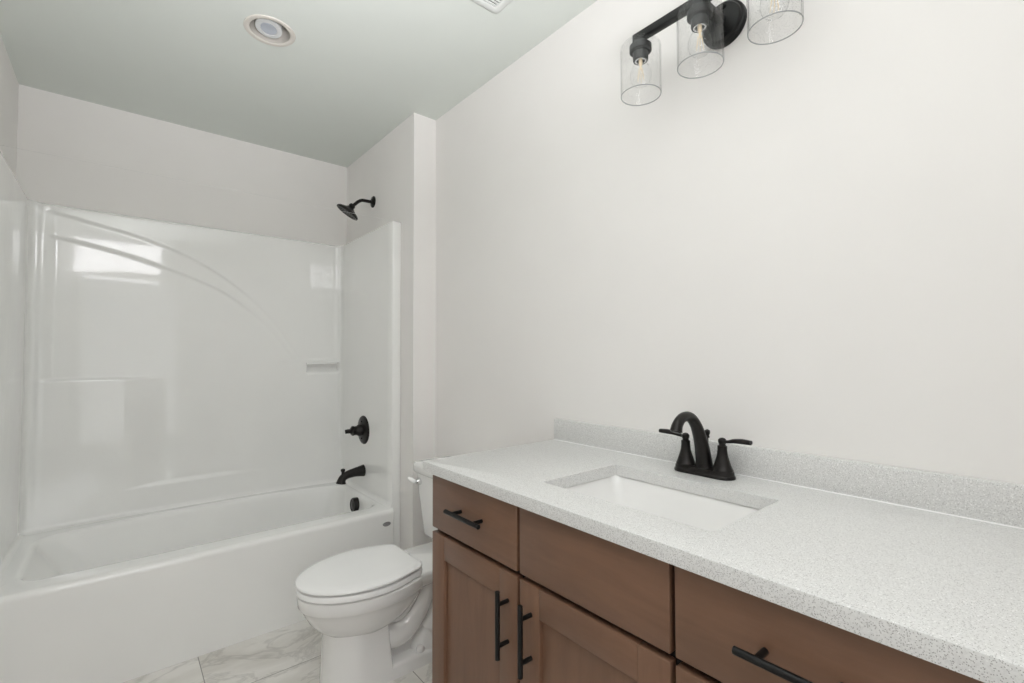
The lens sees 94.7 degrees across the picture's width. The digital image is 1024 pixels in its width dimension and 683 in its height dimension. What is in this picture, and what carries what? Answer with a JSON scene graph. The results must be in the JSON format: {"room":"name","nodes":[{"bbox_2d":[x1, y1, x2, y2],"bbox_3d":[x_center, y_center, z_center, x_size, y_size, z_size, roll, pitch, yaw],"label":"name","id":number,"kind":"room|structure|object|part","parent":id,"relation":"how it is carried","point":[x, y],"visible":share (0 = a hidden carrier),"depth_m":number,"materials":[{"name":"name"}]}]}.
{"room":"bathroom","nodes":[
{"label":"bathroom","id":0,"kind":"room"},
{"bbox_2d":[0,34,18,176],"bbox_3d":[-1.135,-0.009,0.702,0.100,2.440,3.851,1,-2,-40],"label":"wall","id":1,"kind":"structure","parent":0,"point":[9,85],"depth_m":1.99,"materials":[{"name":"white paint"}]},
{"bbox_2d":[16,84,346,245],"bbox_3d":[-1.662,0.051,2.703,1.652,2.440,0.100,1,-2,-40],"label":"wall","id":2,"kind":"structure","parent":0,"point":[50,123],"depth_m":2.52,"materials":[{"name":"white paint"}]},
{"bbox_2d":[0,145,400,579],"bbox_3d":[-1.425,0.308,2.311,1.522,1.900,0.790,1,-2,-40],"label":"shower surround","id":3,"kind":"object","parent":2,"relation":"attached to","point":[147,365],"visible":1,"depth_m":2.48,"materials":[{"name":"white plastic"}]},
{"bbox_2d":[336,465,365,484],"bbox_3d":[-0.920,0.757,2.683,0.160,0.091,0.068,1,-2,-40],"label":"tub spout","id":4,"kind":"object","parent":3,"relation":"attached to","point":[360,470],"visible":1,"depth_m":2.67,"materials":[{"name":"black metal"}]},
{"bbox_2d":[345,416,368,443],"bbox_3d":[-0.903,0.512,2.705,0.111,0.164,0.164,1,-2,-40],"label":"shower valve","id":5,"kind":"object","parent":3,"relation":"attached to","point":[361,430],"visible":1,"depth_m":2.70,"materials":[{"name":"black metal"}]},
{"bbox_3d":[-0.897,0.512,2.710,0.070,0.068,0.068,1,-2,-40],"label":"handle","id":6,"kind":"part","parent":5,"relation":"part of","materials":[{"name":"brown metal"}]},
{"bbox_2d":[123,620,431,682],"bbox_3d":[-0.075,1.250,0.765,1.852,0.080,5.051,1,-2,-40],"label":"floor","id":7,"kind":"structure","parent":0,"point":[291,653],"depth_m":1.82,"materials":[{"name":"tile"}]},
{"bbox_2d":[0,482,393,682],"bbox_3d":[-1.408,1.056,2.253,1.444,0.402,0.810,1,-2,-40],"label":"bathtub","id":8,"kind":"object","parent":7,"relation":"on","point":[123,599],"visible":0.82,"depth_m":1.91,"materials":[{"name":"white plastic"}]},
{"bbox_2d":[295,456,449,682],"bbox_3d":[-0.447,0.895,1.885,0.780,0.698,0.500,1,-2,-40],"label":"toilet","id":9,"kind":"object","parent":7,"relation":"on","point":[371,607],"visible":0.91,"depth_m":1.70,"materials":[{"name":"white ceramic"}]},
{"bbox_3d":[-0.583,0.854,1.773,0.427,0.017,0.358,1,-2,-40],"label":"lid","id":10,"kind":"part","parent":9,"relation":"part of","materials":[{"name":"white plastic"}]},
{"bbox_3d":[-0.581,0.879,1.773,0.427,0.022,0.356,1,-2,-40],"label":"seat","id":11,"kind":"part","parent":9,"relation":"part of","materials":[{"name":"white plastic"}]},
{"bbox_3d":[-0.430,0.639,2.156,0.022,0.034,0.034,1,-2,-40],"label":"flush lever","id":12,"kind":"part","parent":9,"relation":"part of","materials":[{"name":"silver metal"}]},
{"bbox_3d":[-0.227,0.745,2.073,0.192,0.292,0.474,1,-2,-40],"label":"tank","id":13,"kind":"part","parent":9,"relation":"part of","materials":[{"name":"white ceramic"}]},
{"bbox_3d":[-0.230,0.576,2.076,0.212,0.050,0.500,1,-2,-40],"label":"tank lid","id":14,"kind":"part","parent":9,"relation":"part of","materials":[{"name":"white ceramic"}]},
{"bbox_2d":[432,475,983,682],"bbox_3d":[0.341,0.798,1.106,0.589,0.840,1.189,1,-2,-40],"label":"vanity cabinet","id":15,"kind":"object","parent":7,"relation":"on","point":[520,595],"visible":0.9,"depth_m":0.93,"materials":[{"name":"brown wood"}]},
{"bbox_3d":[-0.123,0.464,1.242,0.038,0.012,0.158,1,-2,-40],"label":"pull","id":16,"kind":"part","parent":15,"relation":"part of","materials":[{"name":"black metal"}]},
{"bbox_3d":[-0.106,0.468,1.266,0.020,0.155,0.388,1,-2,-40],"label":"drawer","id":17,"kind":"part","parent":15,"relation":"part of","materials":[{"name":"brown wood"}]},
{"bbox_3d":[-0.105,0.836,1.255,0.020,0.554,0.388,1,-2,-40],"label":"door","id":18,"kind":"part","parent":15,"relation":"part of","materials":[{"name":"brown wood"}]},
{"bbox_3d":[-0.024,0.668,1.118,0.038,0.158,0.012,1,-2,-40],"label":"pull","id":19,"kind":"part","parent":15,"relation":"part of","materials":[{"name":"black metal"}]},
{"bbox_3d":[0.028,0.666,1.055,0.038,0.158,0.012,1,-2,-40],"label":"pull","id":20,"kind":"part","parent":15,"relation":"part of","materials":[{"name":"black metal"}]},
{"bbox_3d":[0.151,0.826,0.948,0.020,0.554,0.391,1,-2,-40],"label":"door","id":21,"kind":"part","parent":15,"relation":"part of","materials":[{"name":"brown wood"}]},
{"bbox_3d":[0.407,0.672,0.645,0.020,0.266,0.390,1,-2,-40],"label":"drawer","id":22,"kind":"part","parent":15,"relation":"part of","materials":[{"name":"brown wood"}]},
{"bbox_2d":[423,418,1023,682],"bbox_3d":[0.351,0.324,1.121,0.571,0.107,1.248,1,-2,-40],"label":"countertop","id":23,"kind":"structure","parent":15,"relation":"on","point":[923,564],"depth_m":0.85,"materials":[{"name":"stone"}]},
{"bbox_2d":[565,475,759,531],"bbox_3d":[0.329,0.451,1.098,0.349,0.146,0.500,1,-2,-40],"label":"sink","id":24,"kind":"object","parent":23,"relation":"in","point":[695,510],"visible":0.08,"depth_m":1.23,"materials":[{"name":"white ceramic"}]},
{"bbox_2d":[659,411,752,480],"bbox_3d":[0.502,0.265,1.240,0.198,0.171,0.198,0,-2,8],"label":"faucet","id":25,"kind":"object","parent":23,"relation":"on","point":[703,466],"visible":1,"depth_m":1.22,"materials":[{"name":"black metal"}]},
{"bbox_3d":[0.447,0.255,1.320,0.018,0.018,0.072,1,-2,-45],"label":"lever","id":26,"kind":"part","parent":25,"relation":"part of","materials":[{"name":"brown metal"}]},
{"bbox_3d":[0.475,0.292,1.291,0.051,0.085,0.051,1,-2,-40],"label":"handle","id":27,"kind":"part","parent":25,"relation":"part of","materials":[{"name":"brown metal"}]},
{"bbox_3d":[0.462,0.257,1.215,0.174,0.156,0.050,1,-2,-40],"label":"spout","id":28,"kind":"part","parent":25,"relation":"part of","materials":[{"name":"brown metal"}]},
{"bbox_3d":[0.508,0.341,1.250,0.058,0.019,0.164,1,-2,-40],"label":"plate","id":29,"kind":"part","parent":25,"relation":"part of","materials":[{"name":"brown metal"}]},
{"bbox_3d":[0.524,0.286,1.266,0.015,0.102,0.015,1,-2,-40],"label":"lift rod","id":30,"kind":"part","parent":25,"relation":"part of","materials":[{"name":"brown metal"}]},
{"bbox_3d":[0.541,0.289,1.213,0.051,0.085,0.051,1,-2,-40],"label":"handle","id":31,"kind":"part","parent":25,"relation":"part of","materials":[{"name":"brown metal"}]},
{"bbox_3d":[0.563,0.251,1.181,0.018,0.018,0.072,1,-2,-35],"label":"lever","id":32,"kind":"part","parent":25,"relation":"part of","materials":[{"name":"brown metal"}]},
{"bbox_3d":[0.383,0.447,0.635,0.038,0.012,0.158,1,-2,-40],"label":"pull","id":33,"kind":"part","parent":15,"relation":"part of","materials":[{"name":"black metal"}]},
{"bbox_3d":[0.406,0.449,0.651,0.020,0.155,0.390,1,-2,-40],"label":"drawer","id":34,"kind":"part","parent":15,"relation":"part of","materials":[{"name":"brown wood"}]},
{"bbox_2d":[0,0,596,167],"bbox_3d":[-0.082,-1.279,0.838,1.852,0.100,5.051,1,-2,-40],"label":"ceiling","id":35,"kind":"structure","parent":0,"point":[353,71],"depth_m":1.98,"materials":[{"name":"paint"}]},
{"bbox_2d":[243,14,295,46],"bbox_3d":[-0.933,-1.226,1.822,0.180,0.070,0.180,1,-2,-40],"label":"recessed light","id":36,"kind":"object","parent":35,"relation":"in","point":[269,30],"visible":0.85,"depth_m":1.82,"materials":[{"name":"white plastic"}]},
{"bbox_2d":[471,0,512,13],"bbox_3d":[-0.072,-1.201,1.552,0.256,0.014,0.256,1,-2,-40],"label":"ceiling vent","id":37,"kind":"object","parent":35,"relation":"in","point":[494,6],"visible":1,"depth_m":1.67,"materials":[{"name":"white plastic"}]},
{"bbox_2d":[347,113,435,549],"bbox_3d":[-0.749,0.051,2.796,0.128,2.440,0.926,1,-2,-40],"label":"wall","id":38,"kind":"structure","parent":0,"point":[399,170],"depth_m":2.46,"materials":[{"name":"white paint"}]},
{"bbox_2d":[337,196,375,220],"bbox_3d":[-0.916,-0.785,2.754,0.210,0.163,0.132,1,-2,-40],"label":"shower","id":39,"kind":"object","parent":38,"relation":"attached to","point":[349,208],"visible":0.99,"depth_m":2.73,"materials":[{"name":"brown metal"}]},
{"bbox_3d":[-0.878,-0.807,2.767,0.129,0.065,0.019,1,-2,-40],"label":"shower arm","id":40,"kind":"part","parent":39,"relation":"part of","materials":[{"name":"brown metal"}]},
{"bbox_2d":[435,0,1023,483],"bbox_3d":[0.211,0.020,1.823,0.100,2.440,3.851,1,-2,-40],"label":"wall","id":41,"kind":"structure","parent":0,"point":[812,242],"depth_m":1.24,"materials":[{"name":"white paint"}]},
{"bbox_2d":[621,0,803,105],"bbox_3d":[0.516,-0.824,1.246,0.194,0.230,0.473,1,-2,-40],"label":"vanity light","id":42,"kind":"object","parent":41,"relation":"attached to","point":[720,25],"visible":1,"depth_m":1.28,"materials":[{"name":"black metal"}]},
{"bbox_2d":[629,36,651,64],"bbox_3d":[0.370,-0.837,1.359,0.062,0.062,0.062,1,-2,-40],"label":"socket","id":43,"kind":"object","parent":42,"relation":"attached to","point":[641,47],"depth_m":1.34,"materials":[{"name":"black metal"}]},
{"bbox_3d":[0.370,-0.779,1.357,0.113,0.148,0.113,1,-2,-40],"label":"lamp shade","id":44,"kind":"part","parent":42,"relation":"part of","materials":[{"name":"clear glass"}]},
{"bbox_2d":[687,0,712,32],"bbox_3d":[0.485,-0.842,1.221,0.062,0.062,0.062,1,-2,-40],"label":"socket","id":45,"kind":"object","parent":42,"relation":"attached to","point":[699,12],"depth_m":1.21,"materials":[{"name":"black metal"}]},
{"bbox_3d":[0.485,-0.784,1.219,0.113,0.148,0.113,1,-2,-40],"label":"lamp shade","id":46,"kind":"part","parent":42,"relation":"part of","materials":[{"name":"clear glass"}]},
{"bbox_3d":[0.581,-0.877,1.302,0.026,0.121,0.121,1,-2,-40],"label":"plate","id":47,"kind":"part","parent":42,"relation":"part of","materials":[{"name":"black metal"}]},
{"bbox_3d":[0.601,-0.788,1.081,0.113,0.148,0.113,1,-2,-40],"label":"lamp shade","id":48,"kind":"part","parent":42,"relation":"part of","materials":[{"name":"clear glass"}]},
{"bbox_2d":[554,418,1023,527],"bbox_3d":[0.563,0.314,1.298,0.019,0.077,1.248,1,-2,-40],"label":"backsplash","id":49,"kind":"structure","parent":41,"relation":"attached to","point":[1001,502],"depth_m":1.06,"materials":[{"name":"stone"}]}
]}

